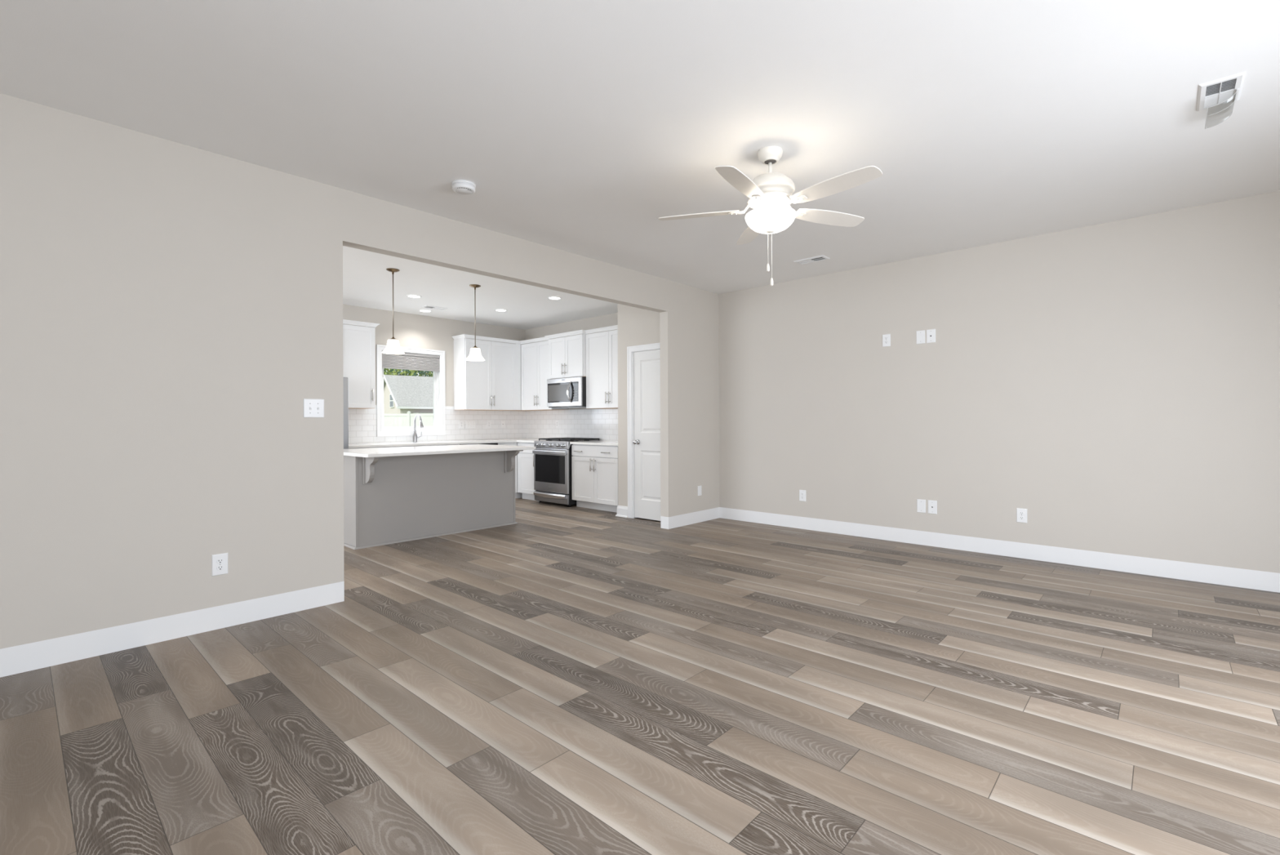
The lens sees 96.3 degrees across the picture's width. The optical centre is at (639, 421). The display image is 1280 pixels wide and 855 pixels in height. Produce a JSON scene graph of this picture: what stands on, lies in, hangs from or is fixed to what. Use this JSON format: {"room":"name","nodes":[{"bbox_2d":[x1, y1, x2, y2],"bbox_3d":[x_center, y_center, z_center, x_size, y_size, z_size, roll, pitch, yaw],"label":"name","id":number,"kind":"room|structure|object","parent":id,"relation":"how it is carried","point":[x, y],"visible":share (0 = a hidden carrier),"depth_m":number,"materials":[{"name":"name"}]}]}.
{"room":"empty living room","nodes":[
{"label":"empty living room","id":0,"kind":"room"},
{"bbox_2d":[0,93,719,676],"bbox_3d":[-1.883,-0.174,3.991,0.112,2.740,8.320,0,0,43],"label":"wall","id":1,"kind":"structure","parent":0,"point":[171,311],"depth_m":3.19,"materials":[{"name":"beige paint"}]},
{"bbox_2d":[0,581,344,677],"bbox_3d":[-3.306,1.135,2.430,0.110,0.134,3.848,0,0,43],"label":"baseboard","id":2,"kind":"structure","parent":1,"relation":"attached to","point":[22,658],"depth_m":3.10,"materials":[{"name":"white paint"}]},
{"bbox_2d":[211,552,227,576],"bbox_3d":[-2.422,0.826,3.308,0.009,0.122,0.078,0,0,43],"label":"power outlet","id":3,"kind":"object","parent":1,"relation":"attached to","point":[220,561],"visible":1,"depth_m":3.30,"materials":[{"name":"white plastic"}]},
{"bbox_2d":[216,564,223,570],"bbox_3d":[-2.421,0.846,3.307,0.006,0.025,0.034,0,0,43],"label":"receptacle","id":4,"kind":"object","parent":3,"relation":"attached to","point":[219,567],"depth_m":3.30,"materials":[{"name":"white plastic"}]},
{"bbox_2d":[216,558,223,563],"bbox_3d":[-2.421,0.807,3.307,0.006,0.025,0.034,0,0,43],"label":"receptacle","id":5,"kind":"object","parent":3,"relation":"attached to","point":[218,560],"depth_m":3.30,"materials":[{"name":"white plastic"}]},
{"bbox_2d":[303,398,324,417],"bbox_3d":[-2.086,-0.083,3.673,0.017,0.121,0.122,0,0,43],"label":"light switch","id":6,"kind":"object","parent":1,"relation":"attached to","point":[313,407],"visible":1,"depth_m":3.67,"materials":[{"name":"white plastic"}]},
{"bbox_2d":[660,506,719,528],"bbox_3d":[0.611,1.119,6.706,0.113,0.134,1.005,0,0,43],"label":"baseboard","id":7,"kind":"structure","parent":1,"relation":"attached to","point":[667,522],"depth_m":6.56,"materials":[{"name":"white paint"}]},
{"bbox_2d":[697,485,701,495],"bbox_3d":[0.700,0.813,6.717,0.007,0.115,0.072,0,0,43],"label":"blank plate","id":8,"kind":"object","parent":1,"relation":"attached to","point":[699,486],"visible":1,"depth_m":6.71,"materials":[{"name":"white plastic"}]},
{"bbox_2d":[342,304,525,443],"bbox_3d":[-4.783,-0.162,6.649,0.120,2.740,8.320,0,0,43],"label":"wall","id":9,"kind":"structure","parent":0,"point":[411,331],"depth_m":8.38,"materials":[{"name":"beige paint"}]},
{"bbox_2d":[342,319,379,408],"bbox_3d":[-3.711,-0.721,7.456,0.371,1.108,0.497,0,0,43],"label":"upper cabinet","id":10,"kind":"object","parent":9,"relation":"attached to","point":[358,341],"visible":0.77,"depth_m":7.37,"materials":[{"name":"white paint"}]},
{"bbox_2d":[376,344,445,436],"bbox_3d":[-3.301,-0.420,8.249,0.134,1.260,1.009,0,0,43],"label":"window","id":11,"kind":"structure","parent":9,"relation":"in","point":[438,428],"depth_m":8.33,"materials":[{"name":"white paint"}]},
{"bbox_2d":[382,352,439,371],"bbox_3d":[-3.282,-0.854,8.230,0.042,0.238,0.849,0,0,43],"label":"window shade","id":12,"kind":"object","parent":11,"relation":"attached to","point":[407,361],"visible":1,"depth_m":8.22,"materials":[{"name":"grey fabric"}]},
{"bbox_2d":[348,404,525,443],"bbox_3d":[-2.974,0.035,8.527,0.008,0.518,3.088,0,0,43],"label":"tile backsplash","id":13,"kind":"structure","parent":9,"relation":"attached to","point":[362,426],"depth_m":8.74,"materials":[{"name":"white tile"}]},
{"bbox_2d":[458,420,463,428],"bbox_3d":[-2.731,0.049,8.778,0.009,0.122,0.078,0,0,43],"label":"power outlet","id":14,"kind":"object","parent":13,"relation":"attached to","point":[460,422],"visible":1,"depth_m":8.77,"materials":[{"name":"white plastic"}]},
{"bbox_2d":[486,420,491,427],"bbox_3d":[-2.405,0.048,9.134,0.009,0.122,0.078,0,0,43],"label":"power outlet","id":15,"kind":"object","parent":13,"relation":"attached to","point":[488,422],"visible":1,"depth_m":9.13,"materials":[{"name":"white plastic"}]},
{"bbox_2d":[500,420,505,427],"bbox_3d":[-2.230,0.047,9.326,0.008,0.126,0.080,0,0,43],"label":"cable plate","id":16,"kind":"object","parent":13,"relation":"attached to","point":[502,422],"visible":1,"depth_m":9.32,"materials":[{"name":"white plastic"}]},
{"bbox_2d":[451,333,522,410],"bbox_3d":[-2.256,-0.727,9.044,0.371,1.108,1.364,0,0,43],"label":"upper cabinet","id":17,"kind":"object","parent":9,"relation":"attached to","point":[494,383],"visible":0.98,"depth_m":8.76,"materials":[{"name":"white paint"}]},
{"bbox_2d":[617,303,660,506],"bbox_3d":[0.305,-0.183,7.146,0.925,2.740,0.712,0,0,43],"label":"wall","id":18,"kind":"structure","parent":0,"point":[636,326],"depth_m":7.11,"materials":[{"name":"beige paint"}]},
{"bbox_2d":[615,505,627,517],"bbox_3d":[-0.203,1.122,7.162,0.200,0.134,0.098,0,0,43],"label":"baseboard","id":19,"kind":"structure","parent":18,"relation":"attached to","point":[622,511],"depth_m":7.13,"materials":[{"name":"white paint"}]},
{"bbox_2d":[626,342,660,520],"bbox_3d":[0.145,0.134,6.840,0.744,2.106,0.157,0,0,43],"label":"door","id":20,"kind":"structure","parent":18,"relation":"in","point":[643,361],"depth_m":6.92,"materials":[{"name":"white paint"}]},
{"bbox_2d":[0,497,1279,854],"bbox_3d":[-1.180,1.193,3.433,9.730,0.001,8.400,0,0,43],"label":"floor","id":21,"kind":"structure","parent":0,"point":[561,679],"depth_m":2.34,"materials":[{"name":"brown wood"}]},
{"bbox_2d":[342,377,348,448],"bbox_3d":[-4.042,0.337,6.766,0.772,1.735,0.912,0,0,43],"label":"refrigerator","id":22,"kind":"object","parent":21,"relation":"on","point":[345,380],"visible":0.08,"depth_m":6.86,"materials":[{"name":"metal"}]},
{"bbox_2d":[348,446,395,448],"bbox_3d":[-3.573,0.766,7.394,0.650,0.874,0.598,0,0,43],"label":"base cabinet","id":23,"kind":"object","parent":21,"relation":"on","point":[379,446],"visible":0.02,"depth_m":7.22,"materials":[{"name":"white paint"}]},
{"bbox_2d":[348,438,540,448],"bbox_3d":[-2.566,0.308,8.160,1.104,0.030,3.097,0,0,43],"label":"countertop","id":24,"kind":"structure","parent":23,"relation":"on","point":[511,440],"depth_m":7.99,"materials":[{"name":"white stone"}]},
{"bbox_2d":[412,413,423,442],"bbox_3d":[-3.084,0.098,8.055,0.247,0.395,0.133,0,0,43],"label":"kitchen faucet","id":25,"kind":"object","parent":24,"relation":"on","point":[415,437],"visible":1,"depth_m":8.07,"materials":[{"name":"metal"}]},
{"bbox_2d":[395,444,459,447],"bbox_3d":[-3.059,0.764,7.954,0.650,0.874,0.918,0,0,43],"label":"base cabinet","id":26,"kind":"object","parent":21,"relation":"on","point":[447,444],"visible":0.02,"depth_m":7.79,"materials":[{"name":"white paint"}]},
{"bbox_2d":[343,449,523,549],"bbox_3d":[-2.263,0.760,6.221,1.064,0.874,1.826,0,0,43],"label":"kitchen island","id":27,"kind":"object","parent":21,"relation":"on","point":[388,500],"visible":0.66,"depth_m":5.88,"materials":[{"name":"grey paint"}]},
{"bbox_2d":[343,444,536,457],"bbox_3d":[-2.246,0.307,6.193,1.215,0.030,1.883,0,0,43],"label":"island countertop","id":28,"kind":"structure","parent":27,"relation":"on","point":[442,449],"depth_m":5.91,"materials":[{"name":"white stone"}]},
{"bbox_2d":[459,442,497,444],"bbox_3d":[-2.545,0.762,8.526,0.618,0.874,0.611,0,0,43],"label":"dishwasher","id":29,"kind":"object","parent":21,"relation":"on","point":[493,443],"visible":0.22,"depth_m":8.42,"materials":[{"name":"silver metal"}]},
{"bbox_2d":[497,441,522,497],"bbox_3d":[-2.009,0.759,9.101,0.650,0.874,0.955,0,0,43],"label":"base cabinet","id":30,"kind":"object","parent":21,"relation":"on","point":[517,495],"visible":0.03,"depth_m":8.80,"materials":[{"name":"white paint"}]},
{"bbox_2d":[517,442,535,500],"bbox_3d":[-1.513,0.757,8.856,0.486,0.874,0.650,0,0,43],"label":"base cabinet","id":31,"kind":"object","parent":21,"relation":"on","point":[525,457],"visible":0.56,"depth_m":8.68,"materials":[{"name":"white paint"}]},
{"bbox_2d":[532,437,602,506],"bbox_3d":[-1.068,0.722,8.400,0.772,0.941,0.699,0,0,43],"label":"gas range","id":32,"kind":"object","parent":21,"relation":"on","point":[552,455],"visible":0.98,"depth_m":8.13,"materials":[{"name":"silver metal"}]},
{"bbox_2d":[551,440,602,441],"bbox_3d":[-1.041,0.291,8.432,0.772,0.014,0.613,0,0,43],"label":"cooktop","id":33,"kind":"object","parent":32,"relation":"in","point":[552,440],"depth_m":8.32,"materials":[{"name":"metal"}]},
{"bbox_2d":[571,444,618,512],"bbox_3d":[-0.385,0.753,7.822,0.998,0.874,0.650,0,0,43],"label":"base cabinet","id":34,"kind":"object","parent":21,"relation":"on","point":[594,468],"visible":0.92,"depth_m":7.63,"materials":[{"name":"white paint"}]},
{"bbox_2d":[569,440,617,445],"bbox_3d":[-0.383,0.299,7.823,1.004,0.030,0.644,0,0,43],"label":"countertop","id":35,"kind":"structure","parent":34,"relation":"on","point":[586,442],"depth_m":7.71,"materials":[{"name":"white stone"}]},
{"bbox_2d":[0,0,1279,329],"bbox_3d":[-1.191,-1.607,3.433,9.770,0.120,8.440,0,0,43],"label":"ceiling","id":36,"kind":"structure","parent":0,"point":[576,126],"depth_m":2.84,"materials":[{"name":"paint"}]},
{"bbox_2d":[382,267,404,354],"bbox_3d":[-2.513,-1.117,5.837,0.216,0.850,0.216,0,0,43],"label":"pendant light","id":37,"kind":"object","parent":36,"relation":"hanging from","point":[393,347],"visible":1,"depth_m":5.80,"materials":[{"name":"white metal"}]},
{"bbox_2d":[406,294,422,297],"bbox_3d":[-2.781,-1.537,7.064,0.172,0.007,0.172,0,0,43],"label":"recessed light","id":38,"kind":"object","parent":36,"relation":"in","point":[408,295],"visible":1,"depth_m":7.04,"materials":[{"name":"white plastic"}]},
{"bbox_2d":[418,309,431,311],"bbox_3d":[-2.990,-1.536,7.984,0.172,0.007,0.172,0,0,43],"label":"recessed light","id":39,"kind":"object","parent":36,"relation":"in","point":[421,310],"visible":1,"depth_m":7.97,"materials":[{"name":"white plastic"}]},
{"bbox_2d":[421,304,447,310],"bbox_3d":[-2.782,-1.535,7.761,0.150,0.010,0.305,0,0,43],"label":"ceiling vent","id":40,"kind":"object","parent":36,"relation":"in","point":[426,305],"visible":1,"depth_m":7.74,"materials":[{"name":"white plastic"}]},
{"bbox_2d":[451,179,475,195],"bbox_3d":[-1.151,-1.522,3.747,0.152,0.050,0.152,0,0,43],"label":"smoke detector","id":41,"kind":"object","parent":36,"relation":"attached to","point":[464,187],"visible":1,"depth_m":3.70,"materials":[{"name":"white plastic"}]},
{"bbox_2d":[465,284,484,360],"bbox_3d":[-1.877,-1.119,6.531,0.216,0.850,0.216,0,0,43],"label":"pendant light","id":42,"kind":"object","parent":36,"relation":"hanging from","point":[475,354],"visible":1,"depth_m":6.50,"materials":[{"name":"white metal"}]},
{"bbox_2d":[494,308,507,311],"bbox_3d":[-1.930,-1.540,7.970,0.172,0.007,0.172,0,0,43],"label":"recessed light","id":43,"kind":"object","parent":36,"relation":"in","point":[496,309],"visible":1,"depth_m":7.94,"materials":[{"name":"white plastic"}]},
{"bbox_2d":[547,296,561,299],"bbox_3d":[-1.070,-1.544,7.196,0.172,0.007,0.172,0,0,43],"label":"recessed light","id":44,"kind":"object","parent":36,"relation":"in","point":[549,297],"visible":1,"depth_m":7.17,"materials":[{"name":"white plastic"}]},
{"bbox_2d":[657,146,882,285],"bbox_3d":[0.757,-1.168,3.271,1.250,0.774,1.256,0,0,43],"label":"ceiling fan","id":45,"kind":"object","parent":36,"relation":"hanging from","point":[770,195],"visible":1,"depth_m":3.21,"materials":[{"name":"white plastic"}]},
{"bbox_2d":[794,254,830,264],"bbox_3d":[1.657,-1.554,5.534,0.305,0.010,0.150,0,0,43],"label":"ceiling vent","id":46,"kind":"object","parent":36,"relation":"in","point":[819,258],"visible":1,"depth_m":5.52,"materials":[{"name":"white plastic"}]},
{"bbox_2d":[1196,71,1245,111],"bbox_3d":[2.752,-1.558,2.723,0.150,0.010,0.305,0,0,43],"label":"ceiling vent","id":47,"kind":"object","parent":36,"relation":"in","point":[1214,92],"visible":1,"depth_m":2.71,"materials":[{"name":"white plastic"}]},
{"bbox_2d":[1204,88,1239,128],"bbox_3d":[2.848,-1.527,2.810,0.105,0.054,0.273,0,0,43],"label":"air deflector","id":48,"kind":"object","parent":47,"relation":"attached to","point":[1236,94],"visible":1,"depth_m":2.76,"materials":[{"name":"clear plastic"}]},
{"bbox_2d":[525,191,1279,591],"bbox_3d":[1.625,-0.189,6.500,9.770,2.740,0.120,0,0,43],"label":"wall","id":49,"kind":"structure","parent":0,"point":[1116,384],"depth_m":4.84,"materials":[{"name":"beige paint"}]},
{"bbox_2d":[520,336,568,410],"bbox_3d":[-1.542,-0.730,9.066,0.816,1.108,0.371,0,0,43],"label":"upper cabinet","id":50,"kind":"object","parent":49,"relation":"attached to","point":[534,356],"visible":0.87,"depth_m":8.96,"materials":[{"name":"white paint"}]},
{"bbox_2d":[544,329,586,378],"bbox_3d":[-0.979,-0.960,8.507,0.852,0.652,0.433,0,0,43],"label":"upper cabinet","id":51,"kind":"object","parent":49,"relation":"attached to","point":[566,354],"visible":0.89,"depth_m":8.34,"materials":[{"name":"white paint"}]},
{"bbox_2d":[546,376,586,408],"bbox_3d":[-0.994,-0.416,8.487,0.766,0.427,0.483,0,0,43],"label":"microwave","id":52,"kind":"object","parent":51,"relation":"attached to","point":[569,392],"visible":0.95,"depth_m":8.30,"materials":[{"name":"silver metal"}]},
{"bbox_2d":[525,408,617,440],"bbox_3d":[-0.864,0.054,8.695,2.892,0.464,0.008,0,0,43],"label":"tile backsplash","id":53,"kind":"structure","parent":49,"relation":"attached to","point":[601,424],"depth_m":8.82,"materials":[{"name":"white tile"}]},
{"bbox_2d":[555,419,559,427],"bbox_3d":[-1.313,0.043,9.095,0.078,0.122,0.009,0,0,43],"label":"power outlet","id":54,"kind":"object","parent":53,"relation":"attached to","point":[557,420],"visible":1,"depth_m":9.09,"materials":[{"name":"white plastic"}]},
{"bbox_2d":[585,324,617,408],"bbox_3d":[-0.301,-0.735,7.929,1.008,1.108,0.371,0,0,43],"label":"upper cabinet","id":55,"kind":"object","parent":49,"relation":"attached to","point":[602,348],"visible":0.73,"depth_m":7.95,"materials":[{"name":"white paint"}]},
{"bbox_2d":[799,489,805,501],"bbox_3d":[1.779,0.815,6.276,0.078,0.122,0.009,0,0,43],"label":"power outlet","id":56,"kind":"object","parent":49,"relation":"attached to","point":[802,492],"visible":1,"depth_m":6.27,"materials":[{"name":"white plastic"}]},
{"bbox_2d":[882,333,890,346],"bbox_3d":[2.435,-0.799,5.668,0.078,0.122,0.009,0,0,43],"label":"power outlet","id":57,"kind":"object","parent":49,"relation":"attached to","point":[886,337],"visible":1,"depth_m":5.67,"materials":[{"name":"white plastic"}]},
{"bbox_2d":[915,329,924,343],"bbox_3d":[2.670,-0.800,5.455,0.078,0.126,0.007,0,0,43],"label":"blank plate","id":58,"kind":"object","parent":49,"relation":"attached to","point":[920,335],"visible":1,"depth_m":5.45,"materials":[{"name":"white plastic"}]},
{"bbox_2d":[916,498,925,512],"bbox_3d":[2.675,0.807,5.456,0.078,0.126,0.007,0,0,43],"label":"blank plate","id":59,"kind":"object","parent":49,"relation":"attached to","point":[921,504],"visible":1,"depth_m":5.45,"materials":[{"name":"white plastic"}]},
{"bbox_2d":[926,328,935,342],"bbox_3d":[2.736,-0.801,5.393,0.080,0.126,0.008,0,0,43],"label":"cable plate","id":60,"kind":"object","parent":49,"relation":"attached to","point":[931,333],"visible":1,"depth_m":5.39,"materials":[{"name":"white plastic"}]},
{"bbox_2d":[928,499,937,514],"bbox_3d":[2.747,0.807,5.389,0.080,0.126,0.008,0,0,43],"label":"cable plate","id":61,"kind":"object","parent":49,"relation":"attached to","point":[932,504],"visible":1,"depth_m":5.39,"materials":[{"name":"white plastic"}]},
{"bbox_2d":[720,506,1279,592],"bbox_3d":[3.038,1.109,5.147,5.625,0.134,0.027,0,0,43],"label":"baseboard","id":62,"kind":"structure","parent":49,"relation":"attached to","point":[1218,575],"depth_m":4.83,"materials":[{"name":"white paint"}]},
{"bbox_2d":[1016,507,1026,523],"bbox_3d":[3.269,0.808,4.910,0.078,0.122,0.009,0,0,43],"label":"power outlet","id":63,"kind":"object","parent":49,"relation":"attached to","point":[1021,513],"visible":1,"depth_m":4.91,"materials":[{"name":"white plastic"}]},
{"label":"outside","id":64,"kind":"structure","parent":0,"visible":0},
{"bbox_3d":[-31.858,2.019,77.802,135.940,0.200,180.000,0,0,43],"label":"ground","id":65,"kind":"structure","parent":64,"visible":0},
{"bbox_2d":[383,368,399,373],"bbox_3d":[-42.154,-5.125,96.014,4.143,14.181,4.115,0,0,43],"label":"tree","id":66,"kind":"object","parent":65,"relation":"on","point":[384,369],"visible":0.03,"depth_m":95.10,"materials":[{"name":"green plant"}]},
{"bbox_2d":[384,368,416,376],"bbox_3d":[-30.128,-3.686,72.032,3.676,11.207,3.722,0,0,43],"label":"tree","id":67,"kind":"object","parent":65,"relation":"on","point":[404,372],"visible":0.12,"depth_m":71.38,"materials":[{"name":"green plant"}]},
{"bbox_2d":[383,374,433,413],"bbox_3d":[-16.734,-1.204,56.162,15.450,6.122,10.170,0,0,-38],"label":"house","id":68,"kind":"structure","parent":65,"relation":"on","point":[402,393],"depth_m":51.18,"materials":[{"name":"grey"}]},
{"bbox_2d":[383,410,433,426],"bbox_3d":[-13.297,0.631,33.000,7.082,2.423,0.180,0,0,0],"label":"vinyl fence","id":69,"kind":"object","parent":65,"relation":"on","point":[397,420],"visible":0.16,"depth_m":32.98,"materials":[{"name":"white plastic"}]},
{"bbox_2d":[411,369,432,376],"bbox_3d":[-28.387,-3.985,76.013,3.958,11.790,3.869,0,0,43],"label":"tree","id":70,"kind":"object","parent":65,"relation":"on","point":[425,373],"visible":0.14,"depth_m":75.26,"materials":[{"name":"green plant"}]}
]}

